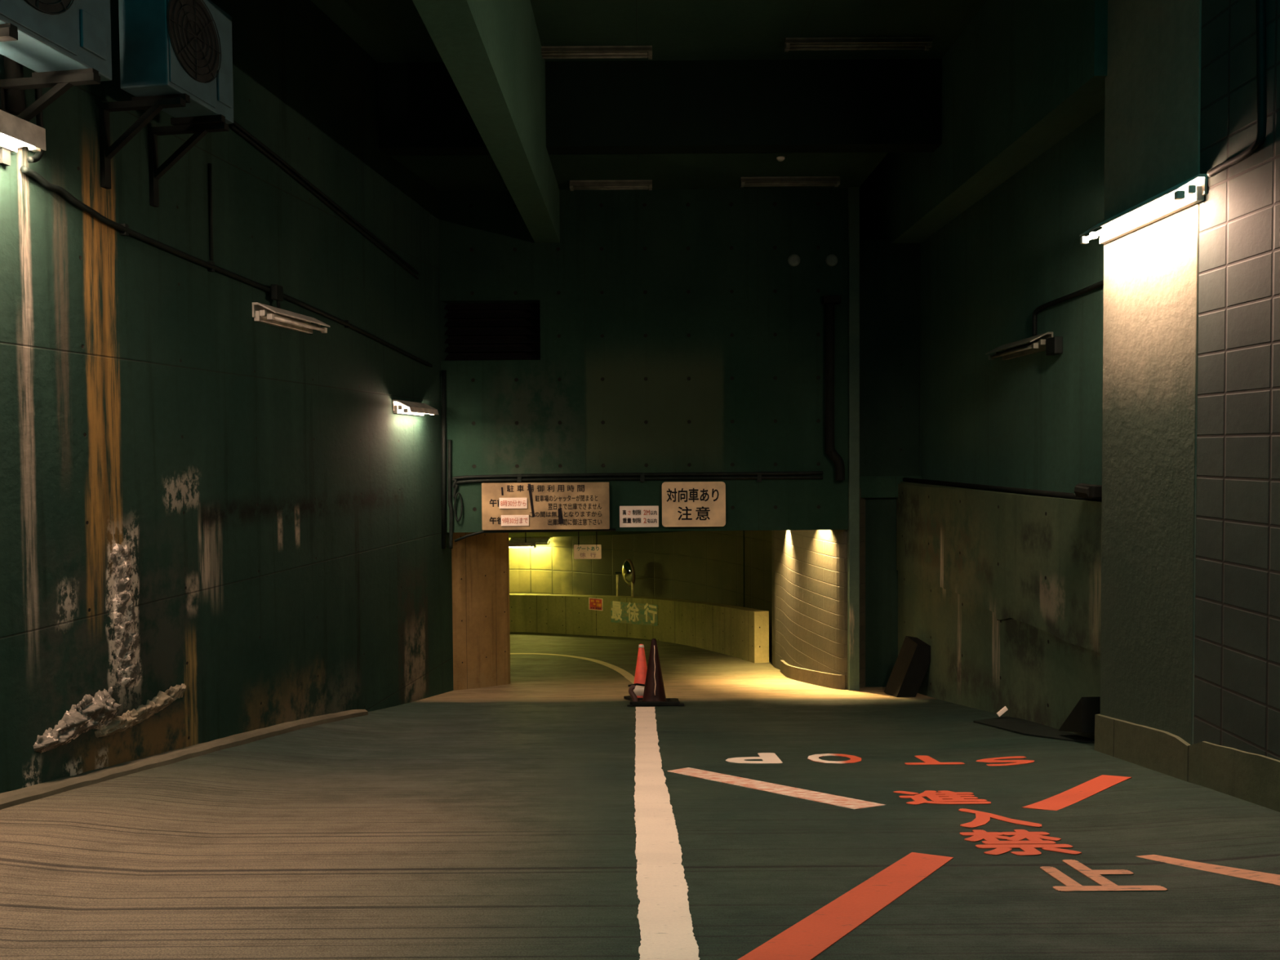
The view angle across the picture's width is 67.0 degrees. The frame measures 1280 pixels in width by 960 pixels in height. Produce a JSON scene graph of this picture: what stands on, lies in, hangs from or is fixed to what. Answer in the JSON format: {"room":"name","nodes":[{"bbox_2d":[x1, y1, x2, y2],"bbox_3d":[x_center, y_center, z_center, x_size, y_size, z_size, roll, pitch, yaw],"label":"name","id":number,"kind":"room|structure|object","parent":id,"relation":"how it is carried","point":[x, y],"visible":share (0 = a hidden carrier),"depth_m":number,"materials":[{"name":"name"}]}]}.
{"room":"parking garage ramp","nodes":[
{"label":"parking garage ramp","id":0,"kind":"room"},
{"bbox_2d":[0,0,453,793],"bbox_3d":[-4.812,-1.186,4.907,1.500,9.225,17.870,0,2,9],"label":"wall","id":1,"kind":"structure","parent":0,"point":[271,503],"depth_m":8.22,"materials":[{"name":"concrete"}]},
{"bbox_2d":[0,26,17,41],"bbox_3d":[-3.670,-2.156,5.223,0.660,0.500,0.060,0,2,9],"label":"wall bracket","id":2,"kind":"object","parent":1,"relation":"attached to","point":[6,33],"visible":1,"depth_m":5.15,"materials":[{"name":"metal"}]},
{"bbox_2d":[3,55,25,115],"bbox_3d":[-3.834,-2.487,5.921,0.102,0.469,0.118,0,2,0],"label":"pipe","id":3,"kind":"object","parent":1,"relation":"attached to","point":[15,104],"visible":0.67,"depth_m":5.89,"materials":[{"name":"black metal"}]},
{"bbox_2d":[0,109,45,152],"bbox_3d":[-3.893,-2.076,5.211,0.223,0.160,1.550,0,2,9],"label":"strip light","id":4,"kind":"object","parent":1,"relation":"attached to","point":[15,132],"visible":1,"depth_m":5.82,"materials":[{"name":"white metal"}]},
{"bbox_2d":[28,146,40,151],"bbox_3d":[-3.724,-2.050,5.947,0.050,0.052,0.045,0,2,9],"label":"socket","id":5,"kind":"object","parent":4,"relation":"attached to","point":[33,148],"depth_m":5.93,"materials":[{"name":"plastic"}]},
{"bbox_2d":[0,72,100,165],"bbox_3d":[-3.572,-2.176,5.843,0.660,0.500,0.060,0,2,9],"label":"wall bracket","id":6,"kind":"object","parent":1,"relation":"attached to","point":[60,84],"visible":0.8,"depth_m":5.83,"materials":[{"name":"metal"}]},
{"bbox_2d":[0,0,111,81],"bbox_3d":[-3.530,-2.839,5.538,0.422,0.845,0.980,0,2,9],"label":"air conditioner","id":7,"kind":"object","parent":6,"relation":"on","point":[55,37],"visible":0.96,"depth_m":5.64,"materials":[{"name":"metal"}]},
{"bbox_2d":[26,71,44,163],"bbox_3d":[-3.785,-2.277,6.079,0.070,0.598,0.150,0,2,0],"label":"cable loop","id":8,"kind":"object","parent":7,"relation":"hanging from","point":[37,156],"visible":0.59,"depth_m":6.08,"materials":[{"name":"rubber"}]},
{"bbox_2d":[33,686,121,753],"bbox_3d":[-3.734,1.616,6.485,0.149,0.337,0.756,0,2,9],"label":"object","id":9,"kind":"structure","parent":1,"relation":"attached to","point":[100,709],"depth_m":6.50,"materials":[{"name":"stone"}]},
{"bbox_2d":[110,543,141,687],"bbox_3d":[-3.697,0.995,6.997,0.063,1.122,0.356,0,2,9],"label":"wall damage","id":10,"kind":"object","parent":1,"relation":"attached to","point":[124,613],"depth_m":6.96,"materials":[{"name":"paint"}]},
{"bbox_2d":[94,683,186,737],"bbox_3d":[-3.659,1.717,7.170,0.082,0.243,1.045,0,2,9],"label":"peeling paint","id":11,"kind":"object","parent":1,"relation":"attached to","point":[162,700],"depth_m":7.12,"materials":[{"name":"paint"}]},
{"bbox_2d":[98,97,186,189],"bbox_3d":[-3.454,-2.337,6.721,0.620,0.580,0.060,0,2,9],"label":"wall bracket","id":12,"kind":"object","parent":1,"relation":"attached to","point":[153,106],"visible":1,"depth_m":6.73,"materials":[{"name":"metal"}]},
{"bbox_2d":[0,709,368,809],"bbox_3d":[-3.724,2.035,6.359,0.222,1.452,8.730,0,2,9],"label":"trim","id":13,"kind":"structure","parent":1,"relation":"attached to","point":[14,797],"depth_m":7.13,"materials":[{"name":"concrete"}]},
{"bbox_2d":[147,122,228,207],"bbox_3d":[-3.373,-2.354,7.233,0.620,0.580,0.060,0,2,9],"label":"wall bracket","id":14,"kind":"object","parent":1,"relation":"attached to","point":[200,131],"visible":1,"depth_m":7.24,"materials":[{"name":"metal"}]},
{"bbox_2d":[118,0,233,125],"bbox_3d":[-3.310,-3.058,6.930,0.422,0.845,0.807,0,2,9],"label":"air conditioner","id":15,"kind":"object","parent":14,"relation":"on","point":[183,49],"visible":1,"depth_m":6.69,"materials":[{"name":"metal"}]},
{"bbox_2d":[20,165,432,367],"bbox_3d":[-3.312,-1.727,9.425,0.052,0.684,6.865,0,2,9],"label":"conduit","id":16,"kind":"object","parent":1,"relation":"attached to","point":[124,229],"visible":1,"depth_m":7.56,"materials":[{"name":"metal"}]},
{"bbox_2d":[271,284,283,307],"bbox_3d":[-3.334,-1.688,8.888,0.060,0.204,0.120,0,2,9],"label":"junction box","id":17,"kind":"object","parent":16,"relation":"attached to","point":[277,291],"visible":1,"depth_m":8.84,"materials":[{"name":"metal"}]},
{"bbox_2d":[252,302,329,333],"bbox_3d":[-3.273,-1.521,9.129,0.220,0.160,1.037,0,2,9],"label":"strip light","id":18,"kind":"object","parent":1,"relation":"attached to","point":[261,313],"visible":1,"depth_m":9.00,"materials":[{"name":"white metal"}]},
{"bbox_2d":[259,310,266,316],"bbox_3d":[-3.367,-1.491,8.643,0.050,0.052,0.045,0,2,9],"label":"socket","id":19,"kind":"object","parent":18,"relation":"attached to","point":[262,313],"depth_m":8.62,"materials":[{"name":"plastic"}]},
{"bbox_2d":[266,313,274,319],"bbox_3d":[-3.297,-1.456,8.633,0.050,0.052,0.045,0,2,9],"label":"socket","id":20,"kind":"object","parent":18,"relation":"attached to","point":[269,316],"depth_m":8.61,"materials":[{"name":"plastic"}]},
{"bbox_2d":[320,327,327,333],"bbox_3d":[-3.142,-1.487,9.612,0.050,0.052,0.045,0,2,9],"label":"socket","id":21,"kind":"object","parent":18,"relation":"attached to","point":[324,330],"depth_m":9.59,"materials":[{"name":"plastic"}]},
{"bbox_2d":[230,124,418,279],"bbox_3d":[-3.172,-2.806,10.332,0.032,0.609,4.147,0,2,9],"label":"conduit","id":22,"kind":"object","parent":1,"relation":"attached to","point":[235,129],"visible":1,"depth_m":9.72,"materials":[{"name":"metal"}]},
{"bbox_2d":[231,120,418,274],"bbox_3d":[-3.172,-2.862,10.332,0.032,0.587,4.148,0,2,9],"label":"conduit","id":23,"kind":"object","parent":1,"relation":"attached to","point":[245,131],"visible":0.88,"depth_m":9.74,"materials":[{"name":"metal"}]},
{"bbox_2d":[391,400,438,415],"bbox_3d":[-2.794,-0.901,12.084,0.240,0.160,0.917,0,2,9],"label":"strip light","id":24,"kind":"object","parent":1,"relation":"attached to","point":[399,406],"visible":1,"depth_m":11.88,"materials":[{"name":"white metal"}]},
{"bbox_2d":[403,408,408,413],"bbox_3d":[-2.818,-0.837,11.648,0.050,0.052,0.045,0,2,9],"label":"socket","id":25,"kind":"object","parent":24,"relation":"attached to","point":[405,410],"depth_m":11.63,"materials":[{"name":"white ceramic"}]},
{"bbox_2d":[451,532,510,690],"bbox_3d":[-6.012,1.788,15.239,8.088,3.398,1.480,0,2,14],"label":"wall","id":26,"kind":"structure","parent":0,"point":[480,562],"depth_m":14.08,"materials":[{"name":"wood"}]},
{"bbox_2d":[389,151,888,191],"bbox_3d":[-1.526,-4.408,12.520,9.010,0.960,1.900,0,2,0],"label":"ceiling","id":27,"kind":"structure","parent":0,"point":[668,171],"depth_m":12.21,"materials":[{"name":"concrete"}]},
{"bbox_2d":[569,179,652,191],"bbox_3d":[-0.382,-3.889,12.761,1.084,0.109,0.180,0,2,0],"label":"ceiling light","id":28,"kind":"object","parent":27,"relation":"attached to","point":[628,184],"visible":1,"depth_m":12.70,"materials":[{"name":"grey metal"}]},
{"bbox_2d":[776,155,784,161],"bbox_3d":[1.712,-3.906,11.773,0.100,0.042,0.100,0,2,0],"label":"smoke detector","id":29,"kind":"object","parent":27,"relation":"attached to","point":[780,158],"visible":1,"depth_m":11.74,"materials":[{"name":"white plastic"}]},
{"bbox_2d":[740,176,840,187],"bbox_3d":[1.962,-3.902,12.655,1.288,0.109,0.180,0,2,0],"label":"ceiling light","id":30,"kind":"object","parent":27,"relation":"attached to","point":[769,181],"visible":1,"depth_m":12.60,"materials":[{"name":"grey metal"}]},
{"bbox_2d":[509,593,768,662],"bbox_3d":[-2.211,3.181,21.824,11.858,1.811,4.292,0,2,25],"label":"wall","id":31,"kind":"structure","parent":0,"point":[742,633],"depth_m":21.52,"materials":[{"name":"concrete"}]},
{"bbox_2d":[588,597,603,610],"bbox_3d":[-1.055,2.963,23.073,0.400,0.292,0.014,1,2,31],"label":"poster","id":32,"kind":"object","parent":31,"relation":"attached to","point":[597,604],"visible":1,"depth_m":23.07,"materials":[{"name":"paper"}]},
{"bbox_2d":[615,559,635,597],"bbox_3d":[-0.340,2.325,22.826,0.307,0.926,0.750,-1,2,-29],"label":"convex mirror","id":33,"kind":"object","parent":31,"relation":"on","point":[628,572],"visible":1,"depth_m":22.63,"materials":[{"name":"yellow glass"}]},
{"bbox_2d":[610,600,657,626],"bbox_3d":[-0.116,3.084,22.320,0.093,0.576,1.561,-2,2,-44],"label":"painted panel","id":34,"kind":"object","parent":31,"relation":"attached to","point":[646,614],"visible":1,"depth_m":22.38,"materials":[{"name":"teal paint"}]},
{"bbox_2d":[0,631,1279,959],"bbox_3d":[-2.983,2.478,12.882,18.000,4.464,33.600,0,2,0],"label":"floor","id":35,"kind":"structure","parent":0,"point":[496,822],"depth_m":5.22,"materials":[{"name":"asphalt"}]},
{"bbox_2d":[510,653,634,684],"bbox_3d":[-1.113,3.246,17.173,1.685,0.574,5.936,-2,2,-36],"label":"lane line","id":36,"kind":"object","parent":35,"relation":"on","point":[629,677],"visible":0.67,"depth_m":17.45,"materials":[{"name":"paint"}]},
{"bbox_2d":[623,644,647,700],"bbox_3d":[0.016,2.467,12.324,0.392,0.724,0.380,-1,2,-20],"label":"traffic cone","id":37,"kind":"object","parent":35,"relation":"on","point":[641,666],"visible":0.77,"depth_m":12.30,"materials":[{"name":"plastic"}]},
{"bbox_2d":[639,638,670,701],"bbox_3d":[0.174,2.354,11.784,0.380,0.807,0.380,0,2,0],"label":"traffic cone","id":38,"kind":"object","parent":35,"relation":"on","point":[654,689],"visible":0.99,"depth_m":11.75,"materials":[{"name":"plastic"}]},
{"bbox_2d":[626,684,684,706],"bbox_3d":[0.186,2.616,11.785,0.680,0.297,0.484,0,2,0],"label":"weight","id":39,"kind":"object","parent":35,"relation":"on","point":[634,701],"visible":0.96,"depth_m":11.57,"materials":[{"name":"black rubber"}]},
{"bbox_2d":[633,706,700,959],"bbox_3d":[0.083,2.084,6.391,0.251,1.554,10.173,0,2,0],"label":"centre line","id":40,"kind":"object","parent":35,"relation":"on","point":[664,916],"visible":1,"depth_m":4.76,"materials":[{"name":"white paint"}]},
{"bbox_2d":[725,752,782,764],"bbox_3d":[0.901,2.247,7.812,0.437,0.079,0.498,0,2,0],"label":"road marking","id":41,"kind":"object","parent":35,"relation":"on","point":[767,757],"visible":1,"depth_m":7.74,"materials":[{"name":"white paint"}]},
{"bbox_2d":[666,767,886,809],"bbox_3d":[0.865,2.112,6.643,0.236,0.232,1.798,-2,2,-41],"label":"road marking","id":42,"kind":"object","parent":35,"relation":"on","point":[852,803],"visible":1,"depth_m":6.53,"materials":[{"name":"white paint"}]},
{"bbox_2d":[807,753,861,764],"bbox_3d":[1.563,2.237,7.769,0.432,0.074,0.465,0,2,0],"label":"road marking","id":43,"kind":"object","parent":35,"relation":"on","point":[815,757],"visible":1,"depth_m":7.75,"materials":[{"name":"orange paint"}]},
{"bbox_2d":[737,852,953,959],"bbox_3d":[0.947,1.813,4.127,0.216,0.233,1.837,1,2,36],"label":"road marking stripe","id":44,"kind":"object","parent":35,"relation":"on","point":[813,935],"visible":1,"depth_m":4.00,"materials":[{"name":"paint"}]},
{"bbox_2d":[884,635,930,697],"bbox_3d":[3.531,2.486,12.659,0.540,0.790,0.550,0,2,0],"label":"leaning slab","id":45,"kind":"object","parent":35,"relation":"on","point":[913,661],"visible":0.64,"depth_m":12.39,"materials":[{"name":"brown wood"}]},
{"bbox_2d":[904,755,964,764],"bbox_3d":[2.285,2.219,7.665,0.455,0.067,0.412,0,2,0],"label":"road marking","id":46,"kind":"object","parent":35,"relation":"on","point":[927,760],"visible":1,"depth_m":7.52,"materials":[{"name":"red paint"}]},
{"bbox_2d":[893,790,991,804],"bbox_3d":[1.944,2.052,6.253,0.540,0.069,0.430,0,2,0],"label":"road marking","id":47,"kind":"object","parent":35,"relation":"on","point":[944,797],"visible":1,"depth_m":6.22,"materials":[{"name":"red paint"}]},
{"bbox_2d":[958,808,1041,827],"bbox_3d":[2.049,1.982,5.676,0.470,0.078,0.491,0,2,0],"label":"road marking","id":48,"kind":"object","parent":35,"relation":"on","point":[982,818],"visible":1,"depth_m":5.59,"materials":[{"name":"red paint"}]},
{"bbox_2d":[976,755,1034,765],"bbox_3d":[2.821,2.174,7.475,0.400,0.066,0.332,0,2,0],"label":"road marking","id":49,"kind":"object","parent":35,"relation":"on","point":[993,759],"visible":1,"depth_m":7.47,"materials":[{"name":"red paint"}]},
{"bbox_2d":[959,829,1081,855],"bbox_3d":[1.993,1.914,5.114,0.520,0.084,0.526,0,2,0],"label":"road marking","id":50,"kind":"object","parent":35,"relation":"on","point":[1035,838],"visible":1,"depth_m":5.09,"materials":[{"name":"red paint"}]},
{"bbox_2d":[973,715,1094,743],"bbox_3d":[3.673,2.306,8.933,0.657,0.298,1.779,-1,2,-16],"label":"plate","id":51,"kind":"object","parent":35,"relation":"on","point":[1020,726],"visible":0.65,"depth_m":8.92,"materials":[{"name":"metal"}]},
{"bbox_2d":[996,706,1008,716],"bbox_3d":[3.625,2.316,9.675,0.124,0.097,0.028,-1,2,-14],"label":"litter","id":52,"kind":"object","parent":51,"relation":"on","point":[1004,708],"visible":1,"depth_m":9.66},
{"bbox_2d":[1058,696,1100,733],"bbox_3d":[3.753,2.001,8.264,0.160,0.402,0.418,0,2,-2],"label":"wedge","id":53,"kind":"object","parent":51,"relation":"on","point":[1081,719],"visible":0.82,"depth_m":8.06,"materials":[{"name":"black rubber"}]},
{"bbox_2d":[1022,774,1132,810],"bbox_3d":[2.850,2.026,6.265,1.181,0.095,0.191,-2,2,-42],"label":"road marking","id":54,"kind":"object","parent":35,"relation":"on","point":[1094,786],"visible":1,"depth_m":6.24,"materials":[{"name":"paint"}]},
{"bbox_2d":[1040,859,1168,891],"bbox_3d":[2.088,1.841,4.511,0.490,0.080,0.500,0,2,0],"label":"road marking","id":55,"kind":"object","parent":35,"relation":"on","point":[1071,885],"visible":1,"depth_m":4.40,"materials":[{"name":"paint"}]},
{"bbox_2d":[1136,854,1279,885],"bbox_3d":[2.707,1.831,4.574,0.146,0.111,0.664,-2,2,-33],"label":"road marking","id":56,"kind":"object","parent":35,"relation":"on","point":[1265,877],"visible":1,"depth_m":4.52,"materials":[{"name":"paint"}]},
{"bbox_2d":[508,530,772,650],"bbox_3d":[-1.530,3.147,22.192,15.435,7.000,5.696,0,2,20],"label":"wall","id":57,"kind":"structure","parent":0,"point":[700,566],"depth_m":23.31,"materials":[{"name":"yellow tile"}]},
{"bbox_2d":[509,537,549,545],"bbox_3d":[-2.881,1.602,25.152,1.057,0.160,0.240,0,2,12],"label":"light","id":58,"kind":"object","parent":57,"relation":"attached to","point":[540,541],"visible":0.64,"depth_m":25.12,"materials":[{"name":"white metal"}]},
{"bbox_2d":[438,188,848,532],"bbox_3d":[-0.091,-2.133,13.791,5.887,5.647,1.100,0,2,0],"label":"wall","id":59,"kind":"structure","parent":0,"point":[679,333],"depth_m":13.25,"materials":[{"name":"concrete"}]},
{"bbox_2d":[441,369,445,548],"bbox_3d":[-2.688,-0.278,13.247,0.092,2.442,0.059,0,2,0],"label":"riser pipe","id":60,"kind":"object","parent":59,"relation":"attached to","point":[443,371],"visible":1,"depth_m":13.22,"materials":[{"name":"metal"}]},
{"bbox_2d":[447,440,462,548],"bbox_3d":[-2.537,0.196,13.269,0.205,1.496,0.058,0,2,0],"label":"riser pipe","id":61,"kind":"object","parent":59,"relation":"attached to","point":[449,442],"depth_m":13.26,"materials":[{"name":"metal"}]},
{"bbox_2d":[444,303,540,360],"bbox_3d":[-2.161,-2.057,13.487,1.547,0.818,0.190,0,2,0],"label":"louvres","id":62,"kind":"object","parent":59,"relation":"attached to","point":[475,331],"visible":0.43,"depth_m":13.47,"materials":[{"name":"metal"}]},
{"bbox_2d":[454,528,615,542],"bbox_3d":[-1.444,0.761,13.300,2.221,0.174,0.036,0,2,0],"label":"conduit","id":63,"kind":"object","parent":59,"relation":"attached to","point":[610,529],"visible":1,"depth_m":13.28,"materials":[{"name":"metal"}]},
{"bbox_2d":[481,482,609,529],"bbox_3d":[-1.292,0.357,13.244,1.744,0.642,0.066,0,2,0],"label":"notice board","id":64,"kind":"object","parent":59,"relation":"attached to","point":[505,505],"visible":1,"depth_m":13.22,"materials":[{"name":"white"}]},
{"bbox_2d":[452,471,822,487],"bbox_3d":[-0.038,-0.009,13.274,5.093,0.194,0.064,0,2,0],"label":"conduit","id":65,"kind":"object","parent":59,"relation":"attached to","point":[758,474],"visible":1,"depth_m":13.25,"materials":[{"name":"metal"}]},
{"bbox_2d":[453,475,822,497],"bbox_3d":[-0.031,0.092,13.274,5.084,0.271,0.044,0,2,0],"label":"conduit","id":66,"kind":"object","parent":59,"relation":"attached to","point":[455,488],"visible":1,"depth_m":13.25,"materials":[{"name":"metal"}]},
{"bbox_2d":[619,506,658,527],"bbox_3d":[-0.012,0.503,13.312,0.536,0.292,0.019,0,2,0],"label":"plate","id":67,"kind":"object","parent":59,"relation":"attached to","point":[629,516],"visible":1,"depth_m":13.30,"materials":[{"name":"white"}]},
{"bbox_2d":[662,481,725,527],"bbox_3d":[0.737,0.333,13.265,0.872,0.616,0.044,0,2,0],"label":"traffic sign","id":68,"kind":"object","parent":59,"relation":"attached to","point":[684,504],"visible":1,"depth_m":13.25,"materials":[{"name":"white"}]},
{"bbox_2d":[787,253,799,266],"bbox_3d":[2.103,-3.001,13.196,0.170,0.170,0.036,0,2,0],"label":"vent cap","id":69,"kind":"object","parent":59,"relation":"attached to","point":[793,260],"visible":1,"depth_m":13.18,"materials":[{"name":"metal"}]},
{"bbox_2d":[825,253,837,266],"bbox_3d":[2.618,-3.001,13.196,0.170,0.170,0.036,0,2,0],"label":"vent cap","id":70,"kind":"object","parent":59,"relation":"attached to","point":[831,260],"visible":1,"depth_m":13.18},
{"bbox_2d":[311,0,986,62],"bbox_3d":[-0.035,-5.067,11.649,12.000,0.350,16.400,0,2,0],"label":"ceiling","id":71,"kind":"structure","parent":0,"point":[389,31],"depth_m":10.31,"materials":[{"name":"concrete"}]},
{"bbox_2d":[412,0,559,242],"bbox_3d":[-1.268,-3.958,8.322,0.340,1.744,9.680,0,2,0],"label":"beam","id":72,"kind":"structure","parent":71,"relation":"attached to","point":[491,50],"depth_m":8.49,"materials":[{"name":"concrete"}]},
{"bbox_2d":[541,45,652,59],"bbox_3d":[-0.668,-4.809,10.884,1.609,0.109,0.180,0,2,0],"label":"ceiling light","id":73,"kind":"object","parent":71,"relation":"attached to","point":[562,51],"visible":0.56,"depth_m":10.83,"materials":[{"name":"grey metal"}]},
{"bbox_2d":[377,58,942,155],"bbox_3d":[-1.256,-4.436,11.428,9.550,1.080,0.320,0,2,0],"label":"cross beam","id":74,"kind":"structure","parent":71,"relation":"attached to","point":[891,105],"depth_m":11.27,"materials":[{"name":"concrete"}]},
{"bbox_2d":[783,36,933,52],"bbox_3d":[2.412,-4.825,10.703,1.608,0.109,0.180,0,2,0],"label":"ceiling light","id":75,"kind":"object","parent":71,"relation":"attached to","point":[925,43],"visible":1,"depth_m":10.65,"materials":[{"name":"grey metal"}]},
{"bbox_2d":[785,43,790,48],"bbox_3d":[1.630,-4.789,10.659,0.045,0.050,0.052,0,2,0],"label":"socket","id":76,"kind":"object","parent":75,"relation":"attached to","point":[788,45],"depth_m":10.63,"materials":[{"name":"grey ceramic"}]},
{"bbox_2d":[508,475,922,537],"bbox_3d":[-2.993,0.973,21.640,18.000,2.460,16.000,0,2,0],"label":"ceiling","id":77,"kind":"structure","parent":0,"point":[871,486],"depth_m":13.61,"materials":[{"name":"concrete"}]},
{"bbox_2d":[508,532,536,547],"bbox_3d":[-2.715,1.188,20.246,1.066,0.464,0.180,0,2,0],"label":"light","id":78,"kind":"object","parent":77,"relation":"hanging from","point":[511,544],"visible":0.48,"depth_m":20.19,"materials":[{"name":"white metal"}]},
{"bbox_2d":[573,531,601,559],"bbox_3d":[-0.903,0.963,16.627,0.470,0.792,0.026,0,2,0],"label":"hanging sign","id":79,"kind":"object","parent":77,"relation":"hanging from","point":[580,551],"visible":0.99,"depth_m":16.63,"materials":[{"name":"white"}]},
{"bbox_2d":[742,530,744,607],"bbox_3d":[-1.476,3.409,25.017,17.000,8.300,8.600,0,2,0],"label":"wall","id":80,"kind":"structure","parent":0,"point":[743,531],"depth_m":20.68,"materials":[{"name":"concrete"}]},
{"bbox_2d":[771,488,865,689],"bbox_3d":[2.779,1.809,15.359,0.746,3.490,3.894,-1,2,-6],"label":"wall","id":81,"kind":"structure","parent":0,"point":[809,567],"depth_m":14.25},
{"bbox_2d":[780,660,845,689],"bbox_3d":[2.574,3.020,14.839,0.270,0.690,2.829,-1,2,-10],"label":"trim","id":82,"kind":"structure","parent":81,"relation":"attached to","point":[833,681],"depth_m":14.21,"materials":[{"name":"concrete"}]},
{"bbox_2d":[847,186,859,690],"bbox_3d":[2.932,-0.932,13.498,0.143,8.072,0.560,0,2,0],"label":"trim","id":83,"kind":"structure","parent":81,"relation":"attached to","point":[853,531],"depth_m":13.24,"materials":[{"name":"metal"}]},
{"bbox_2d":[859,240,920,687],"bbox_3d":[3.985,0.737,13.930,2.040,8.250,0.400,0,2,0],"label":"wall","id":84,"kind":"structure","parent":0,"point":[890,273],"depth_m":13.67,"materials":[{"name":"concrete"}]},
{"bbox_2d":[897,481,1100,739],"bbox_3d":[4.377,2.534,10.726,1.200,4.850,6.160,0,2,-2],"label":"wall","id":85,"kind":"structure","parent":0,"point":[979,660],"depth_m":10.42,"materials":[{"name":"concrete"}]},
{"bbox_2d":[896,484,1102,653],"bbox_3d":[3.747,0.778,10.736,0.030,1.361,5.939,0,2,-2],"label":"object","id":86,"kind":"structure","parent":85,"relation":"attached to","point":[1034,561],"depth_m":9.80,"materials":[{"name":"concrete"}]},
{"bbox_2d":[902,477,1102,502],"bbox_3d":[3.809,0.083,10.680,0.061,0.055,5.959,0,2,-2],"label":"pipe","id":87,"kind":"object","parent":85,"relation":"on","point":[1004,489],"visible":0.77,"depth_m":10.10,"materials":[{"name":"black metal"}]},
{"bbox_2d":[1074,483,1102,499],"bbox_3d":[3.763,0.095,8.093,0.148,0.128,0.303,0,2,0],"label":"valve","id":88,"kind":"object","parent":87,"relation":"attached to","point":[1091,491],"visible":0.86,"depth_m":8.00,"materials":[{"name":"black metal"}]},
{"bbox_2d":[920,108,1104,493],"bbox_3d":[4.568,-2.411,10.453,1.230,5.250,6.757,0,2,0],"label":"wall","id":89,"kind":"structure","parent":0,"point":[1033,421],"depth_m":10.09,"materials":[{"name":"paint"}]},
{"bbox_2d":[859,0,1107,243],"bbox_3d":[4.746,-4.213,13.677,2.450,1.750,12.400,0,2,0],"label":"beam","id":90,"kind":"structure","parent":89,"relation":"attached to","point":[1022,76],"depth_m":9.70,"materials":[{"name":"concrete"}]},
{"bbox_2d":[985,332,1053,359],"bbox_3d":[3.851,-1.357,9.870,0.220,0.160,1.204,0,2,0],"label":"strip light","id":91,"kind":"object","parent":89,"relation":"attached to","point":[1036,344],"visible":0.99,"depth_m":9.74,"materials":[{"name":"grey metal"}]},
{"bbox_2d":[1031,342,1038,348],"bbox_3d":[3.797,-1.289,9.292,0.050,0.052,0.045,0,2,0],"label":"socket","id":92,"kind":"object","parent":91,"relation":"attached to","point":[1034,345],"depth_m":9.27,"materials":[{"name":"plastic"}]},
{"bbox_2d":[1039,339,1045,345],"bbox_3d":[3.867,-1.324,9.291,0.050,0.052,0.045,0,2,0],"label":"socket","id":93,"kind":"object","parent":91,"relation":"attached to","point":[1042,342],"depth_m":9.27,"materials":[{"name":"plastic"}]},
{"bbox_2d":[1045,336,1062,355],"bbox_3d":[3.921,-1.268,9.151,0.080,0.160,0.200,0,2,0],"label":"junction box","id":94,"kind":"object","parent":89,"relation":"attached to","point":[1054,345],"visible":1,"depth_m":9.06,"materials":[{"name":"metal"}]},
{"bbox_2d":[1031,280,1103,336],"bbox_3d":[3.929,-1.565,8.834,0.044,0.306,1.632,0,2,0],"label":"conduit","id":95,"kind":"object","parent":89,"relation":"attached to","point":[1100,283],"visible":0.91,"depth_m":9.01,"materials":[{"name":"metal"}]},
{"bbox_2d":[1100,0,1201,744],"bbox_3d":[4.238,-1.724,6.951,1.200,8.402,1.286,0,2,0],"label":"pillar","id":96,"kind":"structure","parent":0,"point":[1153,99],"depth_m":6.90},
{"bbox_2d":[1080,173,1207,244],"bbox_3d":[3.541,-1.904,6.889,0.192,0.160,1.376,0,2,0],"label":"strip light","id":97,"kind":"object","parent":96,"relation":"attached to","point":[1192,191],"visible":0.99,"depth_m":6.71,"materials":[{"name":"white metal"}]},
{"bbox_2d":[1080,235,1088,244],"bbox_3d":[3.473,-1.874,7.556,0.050,0.052,0.045,0,2,0],"label":"socket","id":98,"kind":"object","parent":97,"relation":"attached to","point":[1082,239],"depth_m":7.54,"materials":[{"name":"plastic"}]},
{"bbox_2d":[1088,231,1097,239],"bbox_3d":[3.543,-1.910,7.555,0.050,0.052,0.045,0,2,0],"label":"socket","id":99,"kind":"object","parent":97,"relation":"attached to","point":[1091,233],"depth_m":7.53,"materials":[{"name":"plastic"}]},
{"bbox_2d":[1173,190,1185,199],"bbox_3d":[3.473,-1.833,6.226,0.050,0.052,0.045,0,2,0],"label":"socket","id":100,"kind":"object","parent":97,"relation":"attached to","point":[1180,194],"depth_m":6.21,"materials":[{"name":"plastic"}]},
{"bbox_2d":[1184,185,1195,194],"bbox_3d":[3.543,-1.869,6.225,0.050,0.052,0.045,0,2,0],"label":"socket","id":101,"kind":"object","parent":97,"relation":"attached to","point":[1188,189],"depth_m":6.20,"materials":[{"name":"plastic"}]},
{"bbox_2d":[1193,0,1279,760],"bbox_3d":[4.147,-0.745,1.151,0.996,10.000,10.345,0,2,0],"label":"wall","id":102,"kind":"structure","parent":0,"point":[1237,655],"depth_m":5.89,"materials":[{"name":"tile"}]},
{"bbox_2d":[1094,713,1279,812],"bbox_3d":[3.670,1.517,3.381,0.082,1.677,8.663,0,2,0],"label":"curb","id":103,"kind":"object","parent":102,"relation":"attached to","point":[1254,778],"depth_m":6.33,"materials":[{"name":"concrete"}]},
{"bbox_2d":[1206,0,1266,177],"bbox_3d":[3.603,-2.450,5.835,0.048,1.089,0.525,0,2,0],"label":"conduit","id":104,"kind":"object","parent":102,"relation":"attached to","point":[1260,5],"visible":1,"depth_m":5.59,"materials":[{"name":"metal"}]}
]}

